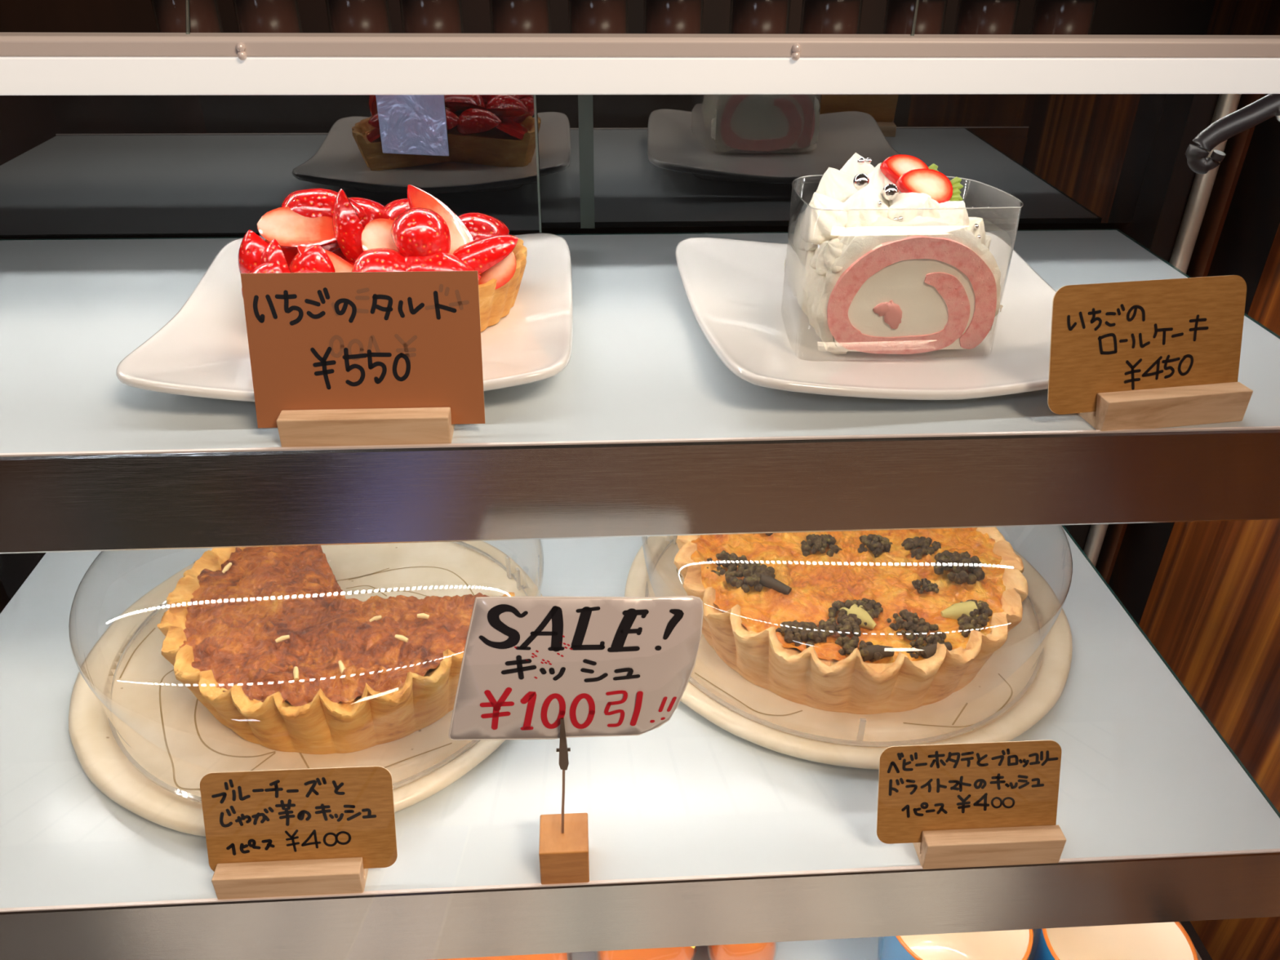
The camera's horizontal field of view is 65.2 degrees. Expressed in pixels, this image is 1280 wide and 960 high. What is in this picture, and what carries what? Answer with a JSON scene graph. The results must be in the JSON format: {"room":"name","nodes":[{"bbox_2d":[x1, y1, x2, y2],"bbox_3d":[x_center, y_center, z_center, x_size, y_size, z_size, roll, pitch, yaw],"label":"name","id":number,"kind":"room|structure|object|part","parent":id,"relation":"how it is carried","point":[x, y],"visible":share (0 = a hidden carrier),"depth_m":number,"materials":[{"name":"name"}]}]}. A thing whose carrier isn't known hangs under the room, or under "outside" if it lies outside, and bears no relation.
{"room":"food shop","nodes":[
{"label":"food shop","id":0,"kind":"room"},
{"bbox_2d":[0,578,9,613],"bbox_3d":[-0.497,0.270,0.525,0.035,1.700,0.770,-1,32,-3],"label":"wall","id":1,"kind":"structure","parent":0,"point":[4,600],"depth_m":0.78,"materials":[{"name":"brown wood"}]},
{"bbox_2d":[0,222,1115,239],"bbox_3d":[-0.060,0.049,0.891,0.890,1.700,0.030,-1,32,-3],"label":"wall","id":2,"kind":"structure","parent":0,"point":[1080,225],"depth_m":0.74,"materials":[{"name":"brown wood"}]},
{"bbox_2d":[0,0,1279,959],"bbox_3d":[-0.033,0.096,0.569,0.875,0.660,0.450,-1,32,-3],"label":"display case","id":3,"kind":"object","parent":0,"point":[1158,121],"visible":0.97,"depth_m":0.60,"materials":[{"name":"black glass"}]},
{"bbox_3d":[-0.275,0.023,0.741,0.416,0.398,0.004,-1,32,-3],"label":"sliding door","id":4,"kind":"part","parent":3,"relation":"part of","materials":[{"name":"glass"}]},
{"bbox_3d":[-0.272,-0.216,0.593,0.416,0.144,0.004,-1,32,-3],"label":"sliding door","id":5,"kind":"part","parent":3,"relation":"part of","materials":[{"name":"clear glass"}]},
{"bbox_2d":[0,524,1279,959],"bbox_3d":[-0.046,0.128,0.623,0.855,0.054,0.327,-1,32,-3],"label":"display shelf","id":6,"kind":"object","parent":3,"relation":"attached to","point":[701,833],"visible":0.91,"depth_m":0.50,"materials":[{"name":"white"}]},
{"bbox_2d":[211,857,368,899],"bbox_3d":[-0.163,0.181,0.471,0.066,0.015,0.025,-1,32,-3],"label":"card holder","id":7,"kind":"object","parent":6,"relation":"on","point":[278,878],"visible":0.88,"depth_m":0.46,"materials":[{"name":"brown wood"}]},
{"bbox_2d":[200,765,397,871],"bbox_3d":[-0.157,0.157,0.461,0.086,0.049,0.018,-1,32,-3],"label":"price card","id":8,"kind":"object","parent":7,"relation":"on","point":[330,812],"visible":1,"depth_m":0.46,"materials":[{"name":"brown wood"}]},
{"bbox_2d":[68,541,542,836],"bbox_3d":[-0.189,0.103,0.598,0.273,0.013,0.273,-1,32,-3],"label":"round plate","id":9,"kind":"object","parent":6,"relation":"on","point":[175,737],"visible":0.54,"depth_m":0.55,"materials":[{"name":"brown"}]},
{"bbox_2d":[68,539,543,777],"bbox_3d":[-0.181,0.058,0.569,0.253,0.096,0.253,-1,32,-3],"label":"cake dome","id":10,"kind":"object","parent":9,"relation":"on","point":[106,705],"visible":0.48,"depth_m":0.53,"materials":[{"name":"plastic"}]},
{"bbox_2d":[156,545,515,754],"bbox_3d":[-0.184,0.090,0.569,0.199,0.050,0.148,17,35,25],"label":"quiche","id":11,"kind":"object","parent":9,"relation":"on","point":[268,640],"visible":0.91,"depth_m":0.54,"materials":[{"name":"brown food"}]},
{"bbox_2d":[538,717,589,884],"bbox_3d":[-0.035,0.144,0.456,0.023,0.096,0.023,-1,32,-3],"label":"stand","id":12,"kind":"object","parent":6,"relation":"on","point":[563,849],"visible":1,"depth_m":0.47,"materials":[{"name":"brown wood"}]},
{"bbox_2d":[448,595,703,740],"bbox_3d":[-0.028,0.080,0.424,0.110,0.076,0.008,-1,32,-3],"label":"sale sign","id":13,"kind":"object","parent":12,"relation":"attached to","point":[607,666],"visible":1,"depth_m":0.42,"materials":[{"name":"white paper"}]},
{"bbox_3d":[-0.036,0.211,0.488,0.855,0.053,0.010,-1,32,-3],"label":"trim","id":14,"kind":"part","parent":6,"relation":"part of","materials":[{"name":"metal"}]},
{"bbox_2d":[624,535,1072,769],"bbox_3d":[0.130,0.079,0.644,0.279,0.013,0.281,-1,32,-3],"label":"round plate","id":15,"kind":"object","parent":6,"relation":"on","point":[982,711],"visible":0.42,"depth_m":0.56,"materials":[{"name":"brown"}]},
{"bbox_2d":[673,527,1027,714],"bbox_3d":[0.126,0.061,0.621,0.211,0.053,0.212,-1,32,-3],"label":"quiche","id":16,"kind":"object","parent":15,"relation":"on","point":[880,621],"visible":0.87,"depth_m":0.57,"materials":[{"name":"brown food"}]},
{"bbox_3d":[0.076,0.061,0.587,0.026,0.009,0.009,21,37,30],"label":"broccoli stem","id":17,"kind":"part","parent":16,"relation":"part of","materials":[{"name":"brown"}]},
{"bbox_3d":[0.122,0.077,0.563,0.014,0.013,0.021,-13,34,-21],"label":"broccoli stem","id":18,"kind":"part","parent":16,"relation":"part of","materials":[{"name":"yellow food"}]},
{"bbox_3d":[0.128,0.093,0.539,0.018,0.009,0.009,-1,32,-3],"label":"broccoli stem","id":19,"kind":"part","parent":16,"relation":"part of","materials":[{"name":"brown"}]},
{"bbox_3d":[0.161,0.093,0.542,0.018,0.009,0.009,-10,33,-17],"label":"broccoli stem","id":20,"kind":"part","parent":16,"relation":"part of","materials":[{"name":"brown"}]},
{"bbox_3d":[0.183,0.075,0.569,0.025,0.013,0.013,-1,32,-3],"label":"broccoli stem","id":21,"kind":"part","parent":16,"relation":"part of","materials":[{"name":"yellow"}]},
{"bbox_2d":[641,524,1072,742],"bbox_3d":[0.127,0.035,0.609,0.253,0.098,0.253,-1,32,-3],"label":"cake dome","id":22,"kind":"object","parent":15,"relation":"on","point":[1043,635],"visible":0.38,"depth_m":0.59,"materials":[{"name":"plastic"}]},
{"bbox_2d":[912,825,1066,869],"bbox_3d":[0.169,0.173,0.488,0.067,0.017,0.025,-1,32,-3],"label":"card holder","id":23,"kind":"object","parent":6,"relation":"on","point":[1041,844],"visible":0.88,"depth_m":0.48,"materials":[{"name":"brown wood"}]},
{"bbox_2d":[876,739,1062,844],"bbox_3d":[0.157,0.149,0.477,0.088,0.048,0.018,-1,32,-3],"label":"price card","id":24,"kind":"object","parent":23,"relation":"on","point":[1006,784],"visible":1,"depth_m":0.48,"materials":[{"name":"brown wood"}]},
{"bbox_2d":[0,228,1279,553],"bbox_3d":[-0.045,-0.066,0.535,0.855,0.048,0.274,-1,32,-3],"label":"display shelf","id":25,"kind":"object","parent":3,"relation":"attached to","point":[645,430],"visible":0.54,"depth_m":0.43,"materials":[{"name":"white"}]},
{"bbox_2d":[115,232,573,402],"bbox_3d":[-0.131,-0.083,0.498,0.194,0.021,0.194,-1,32,-3],"label":"serving plate","id":26,"kind":"object","parent":25,"relation":"on","point":[202,351],"visible":0.39,"depth_m":0.47,"materials":[{"name":"white ceramic"}]},
{"bbox_2d":[238,184,527,332],"bbox_3d":[-0.124,-0.107,0.475,0.137,0.067,0.107,-1,32,-3],"label":"tart","id":27,"kind":"object","parent":26,"relation":"on","point":[313,230],"visible":0.66,"depth_m":0.46,"materials":[{"name":"red food"}]},
{"bbox_2d":[276,407,454,447],"bbox_3d":[-0.111,-0.025,0.412,0.068,0.013,0.025,-1,32,-3],"label":"card holder","id":28,"kind":"object","parent":25,"relation":"on","point":[420,425],"visible":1,"depth_m":0.40,"materials":[{"name":"brown wood"}]},
{"bbox_2d":[240,271,485,427],"bbox_3d":[-0.110,-0.052,0.401,0.092,0.059,0.018,-1,32,-3],"label":"price card","id":29,"kind":"object","parent":28,"relation":"on","point":[348,340],"visible":1,"depth_m":0.40,"materials":[{"name":"brown paper"}]},
{"bbox_3d":[-0.075,-0.082,0.523,0.796,0.006,0.270,-1,32,-3],"label":"shelf panel","id":30,"kind":"part","parent":25,"relation":"part of","materials":[{"name":"white"}]},
{"bbox_3d":[-0.037,0.003,0.423,0.855,0.047,0.010,-1,32,-3],"label":"trim","id":31,"kind":"part","parent":25,"relation":"part of","materials":[{"name":"metal"}]},
{"bbox_2d":[675,231,1056,399],"bbox_3d":[0.124,-0.086,0.508,0.202,0.021,0.202,-1,32,-3],"label":"serving plate","id":32,"kind":"object","parent":25,"relation":"on","point":[734,289],"visible":0.59,"depth_m":0.47,"materials":[{"name":"white ceramic"}]},
{"bbox_2d":[783,152,1023,360],"bbox_3d":[0.117,-0.112,0.471,0.099,0.080,0.091,-1,32,-3],"label":"cake","id":33,"kind":"object","parent":32,"relation":"on","point":[889,257],"visible":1,"depth_m":0.44,"materials":[{"name":"white food"}]},
{"bbox_2d":[1076,382,1253,431],"bbox_3d":[0.225,-0.035,0.433,0.068,0.015,0.025,-5,32,-9],"label":"card holder","id":34,"kind":"object","parent":25,"relation":"on","point":[1222,402],"visible":0.95,"depth_m":0.42,"materials":[{"name":"brown wood"}]},
{"bbox_2d":[1047,275,1246,414],"bbox_3d":[0.213,-0.057,0.420,0.089,0.051,0.017,-5,32,-9],"label":"price card","id":35,"kind":"object","parent":34,"relation":"on","point":[1107,337],"visible":1,"depth_m":0.42,"materials":[{"name":"brown wood"}]},
{"bbox_3d":[-0.040,-0.160,0.368,0.850,0.007,0.011,-1,32,-3],"label":"rail","id":36,"kind":"part","parent":3,"relation":"part of","materials":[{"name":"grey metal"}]},
{"bbox_3d":[-0.048,-0.229,0.478,0.850,0.004,0.262,-1,32,-3],"label":"panel","id":37,"kind":"part","parent":3,"relation":"part of","materials":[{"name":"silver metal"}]},
{"bbox_2d":[0,57,1279,95],"bbox_3d":[-0.040,-0.149,0.370,0.850,0.013,0.003,-1,32,-3],"label":"lamp","id":38,"kind":"object","parent":3,"relation":"on","point":[19,76],"depth_m":0.37,"materials":[{"name":"white plastic"}]},
{"bbox_2d":[567,928,1036,959],"bbox_3d":[-0.077,0.290,0.697,0.794,0.006,0.365,-1,32,-3],"label":"display shelf","id":39,"kind":"object","parent":3,"relation":"attached to","point":[851,948],"visible":0.02,"depth_m":0.66,"materials":[{"name":"white"}]},
{"bbox_2d":[431,952,572,959],"bbox_3d":[-0.101,0.288,0.625,0.120,0.072,0.051,-1,32,-3],"label":"snack bag","id":40,"kind":"object","parent":39,"relation":"on","point":[562,956],"visible":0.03,"depth_m":0.60,"materials":[{"name":"orange"}]},
{"bbox_2d":[594,946,697,959],"bbox_3d":[0.008,0.287,0.627,0.073,0.074,0.057,-1,32,-3],"label":"snack bag","id":41,"kind":"object","parent":39,"relation":"on","point":[674,953],"visible":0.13,"depth_m":0.61,"materials":[{"name":"orange"}]},
{"bbox_2d":[706,942,777,959],"bbox_3d":[0.064,0.286,0.635,0.045,0.069,0.048,-1,32,-3],"label":"snack bag","id":42,"kind":"object","parent":39,"relation":"on","point":[755,951],"visible":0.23,"depth_m":0.61,"materials":[{"name":"orange plastic"}]},
{"bbox_2d":[877,928,1033,959],"bbox_3d":[0.193,0.288,0.618,0.085,0.081,0.098,25,39,34],"label":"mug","id":43,"kind":"object","parent":39,"relation":"on","point":[1012,944],"visible":0.18,"depth_m":0.64,"materials":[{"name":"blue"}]},
{"bbox_2d":[1028,921,1198,959],"bbox_3d":[0.281,0.298,0.604,0.085,0.081,0.098,25,39,34],"label":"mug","id":44,"kind":"object","parent":39,"relation":"on","point":[1157,940],"visible":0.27,"depth_m":0.62,"materials":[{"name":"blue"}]},
{"bbox_3d":[0.115,-0.230,0.622,0.432,0.144,0.004,-1,32,-3],"label":"sliding door","id":45,"kind":"part","parent":3,"relation":"part of","materials":[{"name":"clear glass"}]},
{"bbox_3d":[0.359,-0.012,0.751,0.012,0.660,0.012,-1,32,-3],"label":"corner post","id":46,"kind":"part","parent":3,"relation":"part of","materials":[{"name":"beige metal"}]},
{"bbox_3d":[0.360,-0.012,0.751,0.063,0.660,0.075,-1,32,-3],"label":"frame","id":47,"kind":"part","parent":3,"relation":"part of","materials":[{"name":"black"}]},
{"bbox_3d":[0.369,-0.013,0.752,0.003,0.660,0.034,-1,32,-3],"label":"post trim","id":48,"kind":"part","parent":3,"relation":"part of","materials":[{"name":"brown metal"}]},
{"bbox_3d":[0.333,0.257,0.665,0.018,0.008,0.380,-1,32,-3],"label":"rail","id":49,"kind":"part","parent":3,"relation":"part of","materials":[{"name":"black metal"}]},
{"bbox_3d":[0.288,-0.167,0.453,0.078,0.052,0.020,-10,33,-17],"label":"hinge arm","id":50,"kind":"part","parent":3,"relation":"part of","materials":[{"name":"black plastic"}]},
{"bbox_2d":[1138,223,1279,959],"bbox_3d":[0.426,0.248,0.578,0.035,1.700,0.770,-1,32,-3],"label":"wall","id":51,"kind":"structure","parent":0,"point":[1211,611],"depth_m":0.67,"materials":[{"name":"brown wood"}]}
]}

